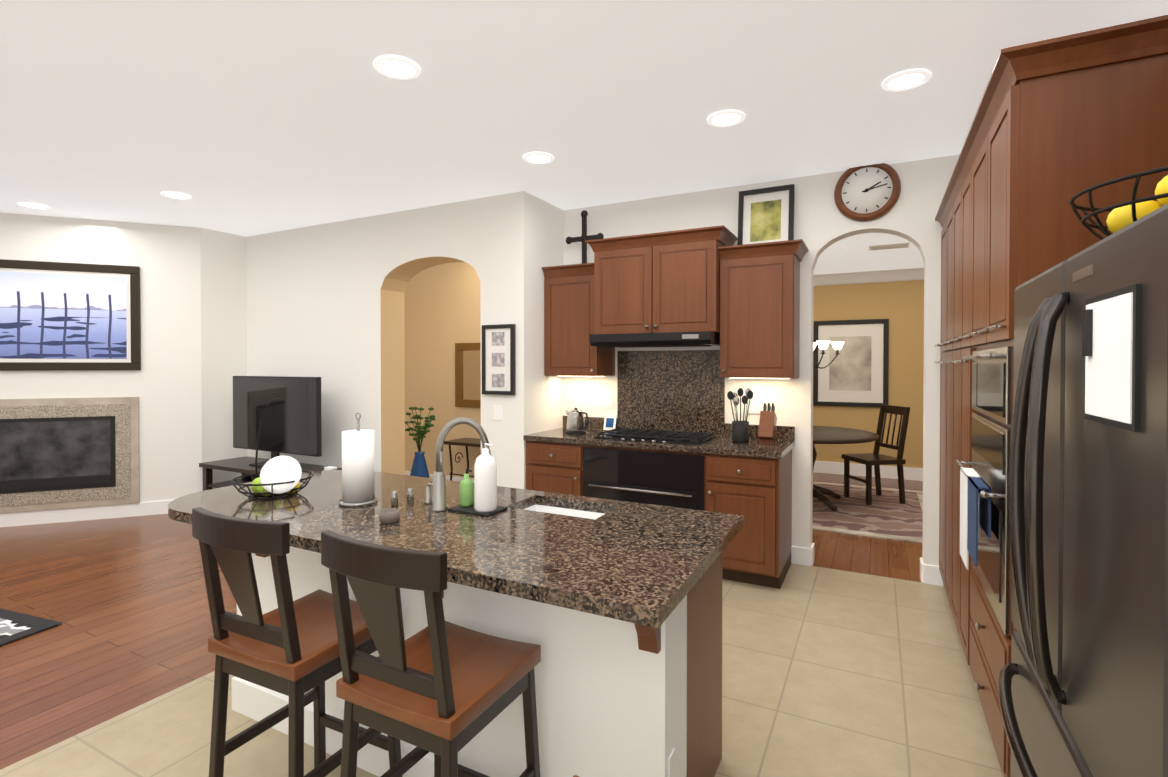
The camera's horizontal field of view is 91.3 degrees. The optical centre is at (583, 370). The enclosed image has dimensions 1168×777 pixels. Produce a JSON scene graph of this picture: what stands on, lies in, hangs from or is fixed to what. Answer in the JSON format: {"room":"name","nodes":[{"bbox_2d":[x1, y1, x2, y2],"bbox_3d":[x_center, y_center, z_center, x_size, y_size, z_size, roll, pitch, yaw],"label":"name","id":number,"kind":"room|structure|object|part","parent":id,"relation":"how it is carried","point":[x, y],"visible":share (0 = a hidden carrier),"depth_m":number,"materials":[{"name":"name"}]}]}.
{"room":"kitchen","nodes":[
{"label":"kitchen","id":0,"kind":"room"},
{"bbox_2d":[0,212,243,501],"bbox_3d":[-5.423,-0.009,5.382,2.379,2.870,3.008,0,1,27],"label":"wall","id":1,"kind":"structure","parent":0,"point":[220,310],"depth_m":5.68,"materials":[{"name":"white paint"}]},
{"bbox_2d":[0,397,139,512],"bbox_3d":[-5.075,0.777,5.284,1.560,1.040,0.048,0,1,-22],"label":"fireplace surround","id":2,"kind":"object","parent":1,"relation":"attached to","point":[60,453],"visible":1,"depth_m":5.36,"materials":[{"name":"stone"}]},
{"bbox_2d":[0,259,140,370],"bbox_3d":[-5.087,-0.508,5.273,1.620,1.010,0.033,0,1,-22],"label":"canvas painting","id":3,"kind":"object","parent":1,"relation":"attached to","point":[53,316],"depth_m":5.37},
{"bbox_3d":[-5.087,-0.508,5.273,1.620,1.010,0.033,0,1,-22],"label":"framed painting","id":4,"kind":"part","parent":3,"relation":"part of"},
{"bbox_2d":[0,500,172,526],"bbox_3d":[-5.345,1.361,5.368,2.243,0.130,3.048,0,1,27],"label":"baseboard","id":5,"kind":"structure","parent":1,"relation":"attached to","point":[155,507],"depth_m":5.43,"materials":[{"name":"white"}]},
{"bbox_2d":[244,191,547,488],"bbox_3d":[-1.778,-0.018,6.170,3.780,2.870,1.730,0,1,27],"label":"wall","id":6,"kind":"structure","parent":0,"point":[376,308],"depth_m":5.47,"materials":[{"name":"white paint"}]},
{"bbox_2d":[405,471,473,482],"bbox_3d":[-1.251,1.346,6.707,2.940,0.130,0.020,0,1,27],"label":"baseboard","id":7,"kind":"structure","parent":6,"relation":"attached to","point":[406,473],"depth_m":6.89,"materials":[{"name":"white wood"}]},
{"bbox_2d":[455,343,480,407],"bbox_3d":[-1.167,0.052,6.636,0.820,0.760,0.039,0,1,27],"label":"mirror","id":8,"kind":"object","parent":6,"relation":"attached to","point":[467,378],"visible":0.46,"depth_m":6.74,"materials":[{"name":"gold metal"}]},
{"bbox_2d":[493,405,501,419],"bbox_3d":[-0.706,0.344,4.678,0.085,0.120,0.007,0,1,27],"label":"outlet","id":9,"kind":"object","parent":6,"relation":"attached to","point":[497,409],"depth_m":4.68,"materials":[{"name":"white plastic"}]},
{"bbox_2d":[482,324,515,394],"bbox_3d":[-0.698,-0.091,4.656,0.315,0.570,0.030,0,1,27],"label":"framed picture","id":10,"kind":"object","parent":6,"relation":"attached to","point":[498,359],"visible":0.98,"depth_m":4.65,"materials":[{"name":"black"}]},
{"bbox_2d":[0,472,922,769],"bbox_3d":[-1.922,1.491,4.028,11.800,0.100,12.100,0,1,27],"label":"floor","id":11,"kind":"structure","parent":0,"point":[124,602],"depth_m":3.49,"materials":[{"name":"brown wood"}]},
{"bbox_2d":[0,608,61,646],"bbox_3d":[-4.255,1.451,2.564,1.950,0.012,2.150,0,1,19],"label":"living room rug","id":12,"kind":"object","parent":11,"relation":"on","point":[15,626],"visible":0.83,"depth_m":3.22,"materials":[{"name":"black fabric"}]},
{"bbox_2d":[199,456,339,490],"bbox_3d":[-2.813,1.175,5.439,2.080,0.500,0.480,0,1,27],"label":"console","id":13,"kind":"object","parent":11,"relation":"on","point":[240,465],"visible":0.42,"depth_m":5.68,"materials":[{"name":"brown wood"}]},
{"bbox_2d":[233,376,321,466],"bbox_3d":[-2.991,0.489,5.523,1.280,0.869,0.200,0,1,27],"label":"screen","id":14,"kind":"object","parent":13,"relation":"on","point":[291,423],"visible":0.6,"depth_m":5.46,"materials":[{"name":"black plastic"}]},
{"bbox_2d":[324,466,336,470],"bbox_3d":[-2.250,0.891,5.067,0.100,0.074,0.060,0,1,27],"label":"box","id":15,"kind":"object","parent":13,"relation":"on","point":[330,468],"depth_m":5.05,"materials":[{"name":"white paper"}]},
{"bbox_2d":[405,407,435,477],"bbox_3d":[-1.835,0.898,6.403,0.388,1.031,0.392,0,1,27],"label":"potted plant","id":16,"kind":"object","parent":11,"relation":"on","point":[419,468],"visible":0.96,"depth_m":6.36,"materials":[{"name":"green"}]},
{"bbox_2d":[444,438,480,480],"bbox_3d":[-1.051,1.105,6.371,1.000,0.621,0.370,0,1,27],"label":"console table","id":17,"kind":"object","parent":11,"relation":"on","point":[472,442],"visible":0.46,"depth_m":6.43,"materials":[{"name":"brown wood"}]},
{"bbox_2d":[812,482,922,542],"bbox_3d":[2.441,1.410,6.167,2.300,0.012,2.200,0,1,27],"label":"dining rug","id":18,"kind":"object","parent":11,"relation":"on","point":[887,514],"visible":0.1,"depth_m":5.60,"materials":[{"name":"beige carpet"}]},
{"bbox_2d":[813,425,878,510],"bbox_3d":[2.378,1.022,6.083,1.360,0.756,1.360,0,1,27],"label":"dining table","id":19,"kind":"object","parent":18,"relation":"on","point":[830,435],"visible":0.35,"depth_m":5.80,"materials":[{"name":"brown wood"}]},
{"bbox_2d":[841,404,909,504],"bbox_3d":[3.170,0.893,6.204,0.510,1.020,0.460,0,1,-10],"label":"dining chair","id":20,"kind":"object","parent":18,"relation":"on","point":[875,458],"visible":1,"depth_m":6.14,"materials":[{"name":"black wood"}]},
{"bbox_2d":[0,563,1002,776],"bbox_3d":[-0.448,1.473,1.047,3.950,0.004,7.550,0,1,27],"label":"floor","id":21,"kind":"structure","parent":0,"point":[827,672],"depth_m":2.46,"materials":[{"name":"beige tile"}]},
{"bbox_2d":[192,507,402,776],"bbox_3d":[-0.893,0.936,1.803,0.417,1.060,0.485,0,1,27],"label":"bar stool","id":22,"kind":"object","parent":21,"relation":"on","point":[289,646],"visible":0.73,"depth_m":1.67,"materials":[{"name":"black wood"}]},
{"bbox_2d":[321,530,540,776],"bbox_3d":[-0.401,0.939,1.558,0.405,1.060,0.479,0,1,27],"label":"bar stool","id":23,"kind":"object","parent":21,"relation":"on","point":[442,689],"visible":1,"depth_m":1.42,"materials":[{"name":"black wood"}]},
{"bbox_2d":[231,501,722,776],"bbox_3d":[-0.518,1.021,2.239,1.960,0.880,0.815,0,1,27],"label":"kitchen island","id":24,"kind":"object","parent":21,"relation":"on","point":[614,698],"depth_m":1.75,"materials":[{"name":"white"}]},
{"bbox_2d":[168,470,743,628],"bbox_3d":[-0.611,0.561,2.237,2.240,0.040,0.935,0,1,27],"label":"island countertop","id":25,"kind":"structure","parent":24,"relation":"on","point":[633,563],"depth_m":1.89,"materials":[{"name":"brown stone"}]},
{"bbox_2d":[231,398,313,499],"bbox_3d":[-1.339,0.328,2.466,0.332,0.419,0.317,0,1,27],"label":"basket","id":26,"kind":"object","parent":25,"relation":"on","point":[279,475],"visible":1,"depth_m":2.40,"materials":[{"name":"grey metal"}]},
{"bbox_2d":[339,412,377,506],"bbox_3d":[-0.922,0.354,2.331,0.150,0.370,0.150,0,1,27],"label":"paper towel holder","id":27,"kind":"object","parent":25,"relation":"on","point":[358,481],"visible":1,"depth_m":2.28,"materials":[{"name":"white paper"}]},
{"bbox_2d":[379,508,399,523],"bbox_3d":[-0.697,0.522,2.048,0.072,0.040,0.072,0,1,27],"label":"candle","id":28,"kind":"object","parent":25,"relation":"on","point":[390,516],"visible":1,"depth_m":2.02,"materials":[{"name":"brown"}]},
{"bbox_2d":[391,488,413,506],"bbox_3d":[-0.731,0.509,2.299,0.027,0.062,0.095,1,1,44],"label":"salt","id":29,"kind":"object","parent":25,"relation":"on","point":[394,497],"visible":1,"depth_m":2.31,"materials":[{"name":"silver metal"}]},
{"bbox_2d":[448,443,507,516],"bbox_3d":[-0.412,0.408,2.215,0.193,0.266,0.130,0,1,27],"label":"tray","id":30,"kind":"object","parent":25,"relation":"on","point":[480,499],"visible":1,"depth_m":2.15,"materials":[{"name":"black"}]},
{"bbox_2d":[523,438,582,495],"bbox_3d":[-0.100,0.993,4.740,0.516,0.880,0.651,0,1,27],"label":"base cabinet","id":31,"kind":"object","parent":21,"relation":"on","point":[553,467],"depth_m":4.44,"materials":[{"name":"brown wood"}]},
{"bbox_2d":[583,442,714,511],"bbox_3d":[0.552,0.997,4.404,1.080,0.880,0.651,0,1,27],"label":"oven","id":32,"kind":"object","parent":21,"relation":"on","point":[637,474],"depth_m":4.07,"materials":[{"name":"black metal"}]},
{"bbox_2d":[715,450,791,588],"bbox_3d":[1.188,1.001,4.077,0.480,0.880,0.651,0,1,27],"label":"base cabinet","id":33,"kind":"object","parent":21,"relation":"on","point":[757,487],"depth_m":3.78,"materials":[{"name":"brown wood"}]},
{"bbox_2d":[523,426,794,457],"bbox_3d":[0.542,0.537,4.398,1.968,0.040,0.662,0,1,27],"label":"countertop","id":34,"kind":"structure","parent":33,"relation":"on","point":[781,448],"depth_m":4.09,"materials":[{"name":"brown stone"}]},
{"bbox_2d":[565,408,588,433],"bbox_3d":[-0.055,0.407,4.708,0.229,0.210,0.170,0,1,27],"label":"kettle","id":35,"kind":"object","parent":34,"relation":"on","point":[576,421],"visible":1,"depth_m":4.65,"materials":[{"name":"silver metal"}]},
{"bbox_2d":[603,415,616,429],"bbox_3d":[0.223,0.446,4.884,0.110,0.128,0.042,0,1,27],"label":"picture frame","id":36,"kind":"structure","parent":34,"relation":"on","point":[609,422],"depth_m":4.88,"materials":[{"name":"white ceramic"}]},
{"bbox_2d":[591,426,718,445],"bbox_3d":[0.542,0.499,4.379,0.830,0.037,0.501,0,1,27],"label":"cooktop","id":37,"kind":"object","parent":34,"relation":"in","point":[621,433],"depth_m":4.33,"materials":[{"name":"black metal"}]},
{"bbox_2d":[727,388,752,442],"bbox_3d":[1.138,0.322,4.147,0.180,0.394,0.154,0,1,27],"label":"utensil crock","id":38,"kind":"object","parent":34,"relation":"on","point":[740,431],"visible":1,"depth_m":4.11,"materials":[{"name":"black ceramic"}]},
{"bbox_2d":[758,403,776,443],"bbox_3d":[1.317,0.377,4.092,0.100,0.284,0.196,0,1,27],"label":"knife block","id":39,"kind":"object","parent":34,"relation":"on","point":[767,427],"visible":1,"depth_m":4.05,"materials":[{"name":"brown wood"}]},
{"bbox_2d":[938,211,941,566],"bbox_3d":[2.614,0.215,3.472,0.733,2.464,0.403,0,1,27],"label":"tall cabinet","id":40,"kind":"object","parent":21,"relation":"on","point":[939,212],"depth_m":3.76,"materials":[{"name":"brown wood"}]},
{"bbox_2d":[939,191,949,589],"bbox_3d":[2.467,0.218,3.186,0.733,2.464,0.457,0,1,27],"label":"tall cabinet","id":41,"kind":"object","parent":21,"relation":"on","point":[945,206],"depth_m":3.56,"materials":[{"name":"brown wood"}]},
{"bbox_2d":[946,171,957,616],"bbox_3d":[2.307,0.222,2.876,0.733,2.464,0.457,0,1,27],"label":"tall cabinet","id":42,"kind":"object","parent":21,"relation":"on","point":[953,186],"depth_m":3.26,"materials":[{"name":"brown wood"}]},
{"bbox_2d":[954,151,965,643],"bbox_3d":[2.160,0.225,2.590,0.733,2.464,0.403,0,1,27],"label":"tall cabinet","id":43,"kind":"object","parent":21,"relation":"on","point":[960,207],"depth_m":2.92,"materials":[{"name":"brown wood"}]},
{"bbox_2d":[962,15,1167,776],"bbox_3d":[1.885,0.231,2.056,0.733,2.464,0.905,0,1,27],"label":"tall cabinet","id":44,"kind":"object","parent":21,"relation":"on","point":[1058,123],"depth_m":1.80,"materials":[{"name":"brown wood"}]},
{"bbox_2d":[960,467,977,568],"bbox_3d":[1.496,0.567,2.213,0.042,0.350,0.200,0,1,27],"label":"oven towel","id":45,"kind":"object","parent":44,"relation":"hanging from","point":[962,470],"depth_m":2.24,"materials":[{"name":"white fabric"}]},
{"bbox_2d":[964,473,990,566],"bbox_3d":[1.395,0.529,2.017,0.042,0.270,0.200,0,1,27],"label":"oven towel","id":46,"kind":"object","parent":44,"relation":"hanging from","point":[975,510],"depth_m":2.03,"materials":[{"name":"blue fabric"}]},
{"bbox_2d":[998,203,1167,776],"bbox_3d":[1.234,0.624,0.937,0.861,1.705,0.910,0,1,27],"label":"fridge","id":47,"kind":"object","parent":21,"relation":"on","point":[1083,684],"visible":1,"depth_m":0.93,"materials":[{"name":"black metal"}]},
{"bbox_2d":[1069,166,1167,239],"bbox_3d":[1.220,-0.321,1.153,0.367,0.175,0.367,0,1,27],"label":"bowl","id":48,"kind":"object","parent":47,"relation":"on","point":[1124,214],"visible":0.62,"depth_m":1.19,"materials":[{"name":"grey metal"}]},
{"bbox_2d":[548,203,563,429],"bbox_3d":[-0.345,-0.005,5.033,0.190,2.870,0.300,0,1,27],"label":"wall","id":49,"kind":"structure","parent":0,"point":[555,214],"depth_m":5.01,"materials":[{"name":"white paint"}]},
{"bbox_2d":[0,0,1167,236],"bbox_3d":[-1.922,-1.479,3.995,11.800,0.100,12.100,0,1,27],"label":"ceiling","id":50,"kind":"structure","parent":0,"point":[246,118],"depth_m":2.96,"materials":[{"name":"white paint"}]},
{"bbox_2d":[17,202,49,209],"bbox_3d":[-4.786,-1.433,4.964,0.203,0.011,0.203,0,1,27],"label":"recessed light","id":51,"kind":"object","parent":50,"relation":"in","point":[25,204],"depth_m":4.95,"materials":[{"name":"white"}]},
{"bbox_2d":[161,191,191,199],"bbox_3d":[-3.332,-1.430,4.665,0.203,0.011,0.203,0,1,27],"label":"recessed light","id":52,"kind":"object","parent":50,"relation":"in","point":[174,195],"depth_m":4.66,"materials":[{"name":"white plastic"}]},
{"bbox_2d":[373,55,420,79],"bbox_3d":[-0.869,-1.407,2.655,0.203,0.011,0.203,0,1,27],"label":"recessed light","id":53,"kind":"object","parent":50,"relation":"in","point":[396,67],"depth_m":2.65,"materials":[{"name":"white plastic"}]},
{"bbox_2d":[523,152,553,163],"bbox_3d":[-0.305,-1.420,3.815,0.203,0.011,0.203,0,1,27],"label":"recessed light","id":54,"kind":"object","parent":50,"relation":"in","point":[532,157],"depth_m":3.80,"materials":[{"name":"white"}]},
{"bbox_2d":[707,110,744,126],"bbox_3d":[0.797,-1.413,3.203,0.203,0.011,0.203,0,1,27],"label":"recessed light","id":55,"kind":"object","parent":50,"relation":"in","point":[725,118],"depth_m":3.20,"materials":[{"name":"white"}]},
{"bbox_2d":[882,69,930,91],"bbox_3d":[1.566,-1.408,2.774,0.203,0.011,0.203,0,1,27],"label":"recessed light","id":56,"kind":"object","parent":50,"relation":"in","point":[905,80],"depth_m":2.77,"materials":[{"name":"white plastic"}]},
{"bbox_2d":[564,154,959,585],"bbox_3d":[1.377,0.002,4.411,3.800,2.870,0.170,0,1,27],"label":"wall","id":57,"kind":"structure","parent":0,"point":[818,221],"depth_m":4.21,"materials":[{"name":"white paint"}]},
{"bbox_2d":[542,263,614,376],"bbox_3d":[-0.036,-0.410,4.859,0.502,0.918,0.351,0,1,27],"label":"upper cabinet","id":58,"kind":"object","parent":57,"relation":"attached to","point":[568,351],"depth_m":4.71,"materials":[{"name":"brown wood"}]},
{"bbox_2d":[566,210,603,263],"bbox_3d":[0.003,-1.082,4.898,0.365,0.594,0.050,0,1,27],"label":"cross","id":59,"kind":"object","parent":58,"relation":"on","point":[584,237],"visible":0.9,"depth_m":4.89,"materials":[{"name":"grey metal"}]},
{"bbox_3d":[-0.029,0.046,4.871,0.420,0.006,0.060,0,1,27],"label":"under-cabinet light strip","id":60,"kind":"part","parent":58,"relation":"part of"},
{"bbox_2d":[599,394,611,407],"bbox_3d":[0.189,0.261,4.947,0.120,0.120,0.007,0,1,27],"label":"outlet","id":61,"kind":"object","parent":57,"relation":"attached to","point":[605,400],"depth_m":4.94,"materials":[{"name":"white plastic"}]},
{"bbox_2d":[590,225,733,334],"bbox_3d":[0.609,-0.657,4.485,0.976,0.745,0.420,0,1,27],"label":"upper cabinet","id":62,"kind":"object","parent":57,"relation":"attached to","point":[669,281],"depth_m":4.27,"materials":[{"name":"brown wood"}]},
{"bbox_2d":[589,331,719,347],"bbox_3d":[0.584,-0.235,4.441,0.950,0.092,0.532,0,1,27],"label":"range hood","id":63,"kind":"object","parent":62,"relation":"attached to","point":[681,339],"visible":0.81,"depth_m":4.21,"materials":[{"name":"black metal"}]},
{"bbox_2d":[563,350,794,441],"bbox_3d":[0.688,0.174,4.678,1.968,0.680,0.023,0,1,27],"label":"backsplash","id":64,"kind":"structure","parent":57,"relation":"attached to","point":[669,389],"depth_m":4.64,"materials":[{"name":"brown stone"}]},
{"bbox_2d":[746,398,761,413],"bbox_3d":[1.300,0.267,4.375,0.120,0.120,0.007,0,1,27],"label":"outlet","id":65,"kind":"object","parent":57,"relation":"attached to","point":[755,405],"depth_m":4.37,"materials":[{"name":"white plastic"}]},
{"bbox_2d":[720,240,801,378],"bbox_3d":[1.288,-0.417,4.177,0.508,0.948,0.351,0,1,27],"label":"upper cabinet","id":66,"kind":"object","parent":57,"relation":"attached to","point":[743,301],"depth_m":4.02,"materials":[{"name":"brown wood"}]},
{"bbox_2d":[737,184,794,244],"bbox_3d":[1.355,-1.089,4.257,0.400,0.560,0.088,0,1,27],"label":"framed picture","id":67,"kind":"object","parent":66,"relation":"on","point":[765,215],"visible":0.62,"depth_m":4.25,"materials":[{"name":"black"}]},
{"bbox_3d":[1.287,0.053,4.193,0.420,0.006,0.060,0,1,27],"label":"under-cabinet light strip","id":68,"kind":"part","parent":66,"relation":"part of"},
{"bbox_2d":[834,163,900,221],"bbox_3d":[1.976,-1.258,3.988,0.420,0.420,0.045,0,1,27],"label":"wall clock","id":69,"kind":"object","parent":57,"relation":"attached to","point":[867,193],"visible":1,"depth_m":3.98,"materials":[{"name":"brown wood"}]},
{"bbox_2d":[813,280,923,467],"bbox_3d":[3.767,-0.034,7.634,4.700,2.870,0.150,0,1,27],"label":"wall","id":70,"kind":"structure","parent":0,"point":[899,305],"depth_m":7.42,"materials":[{"name":"yellow paint"}]},
{"bbox_2d":[813,319,888,407],"bbox_3d":[3.560,-0.099,7.634,0.910,1.160,0.034,0,1,27],"label":"framed picture","id":71,"kind":"object","parent":70,"relation":"attached to","point":[855,373],"visible":0.94,"depth_m":7.61,"materials":[{"name":"black"}]},
{"bbox_2d":[813,461,922,480],"bbox_3d":[3.728,1.321,7.574,4.400,0.160,0.020,0,1,27],"label":"baseboard","id":72,"kind":"structure","parent":70,"relation":"attached to","point":[916,474],"depth_m":7.57,"materials":[{"name":"white"}]},
{"bbox_2d":[814,268,923,285],"bbox_3d":[3.702,-1.227,7.494,4.398,0.139,0.127,0,1,27],"label":"crown molding","id":73,"kind":"structure","parent":70,"relation":"attached to","point":[909,274],"depth_m":7.41,"materials":[{"name":"white paint"}]},
{"bbox_2d":[814,233,923,274],"bbox_3d":[2.863,-1.364,5.863,4.400,0.168,3.796,0,1,27],"label":"ceiling","id":74,"kind":"structure","parent":0,"point":[853,253],"depth_m":6.42,"materials":[{"name":"white paint"}]},
{"bbox_2d":[813,341,843,368],"bbox_3d":[2.392,-0.652,6.088,0.701,1.256,0.675,0,1,27],"label":"dining chandelier","id":75,"kind":"object","parent":74,"relation":"hanging from","point":[823,345],"visible":0.42,"depth_m":5.97,"materials":[{"name":"white glass"}]},
{"bbox_2d":[869,242,909,250],"bbox_3d":[3.120,-1.271,5.838,0.360,0.014,0.250,0,1,27],"label":"ceiling vent","id":76,"kind":"object","parent":74,"relation":"in","point":[889,246],"visible":1,"depth_m":5.81,"materials":[{"name":"white metal"}]}
]}

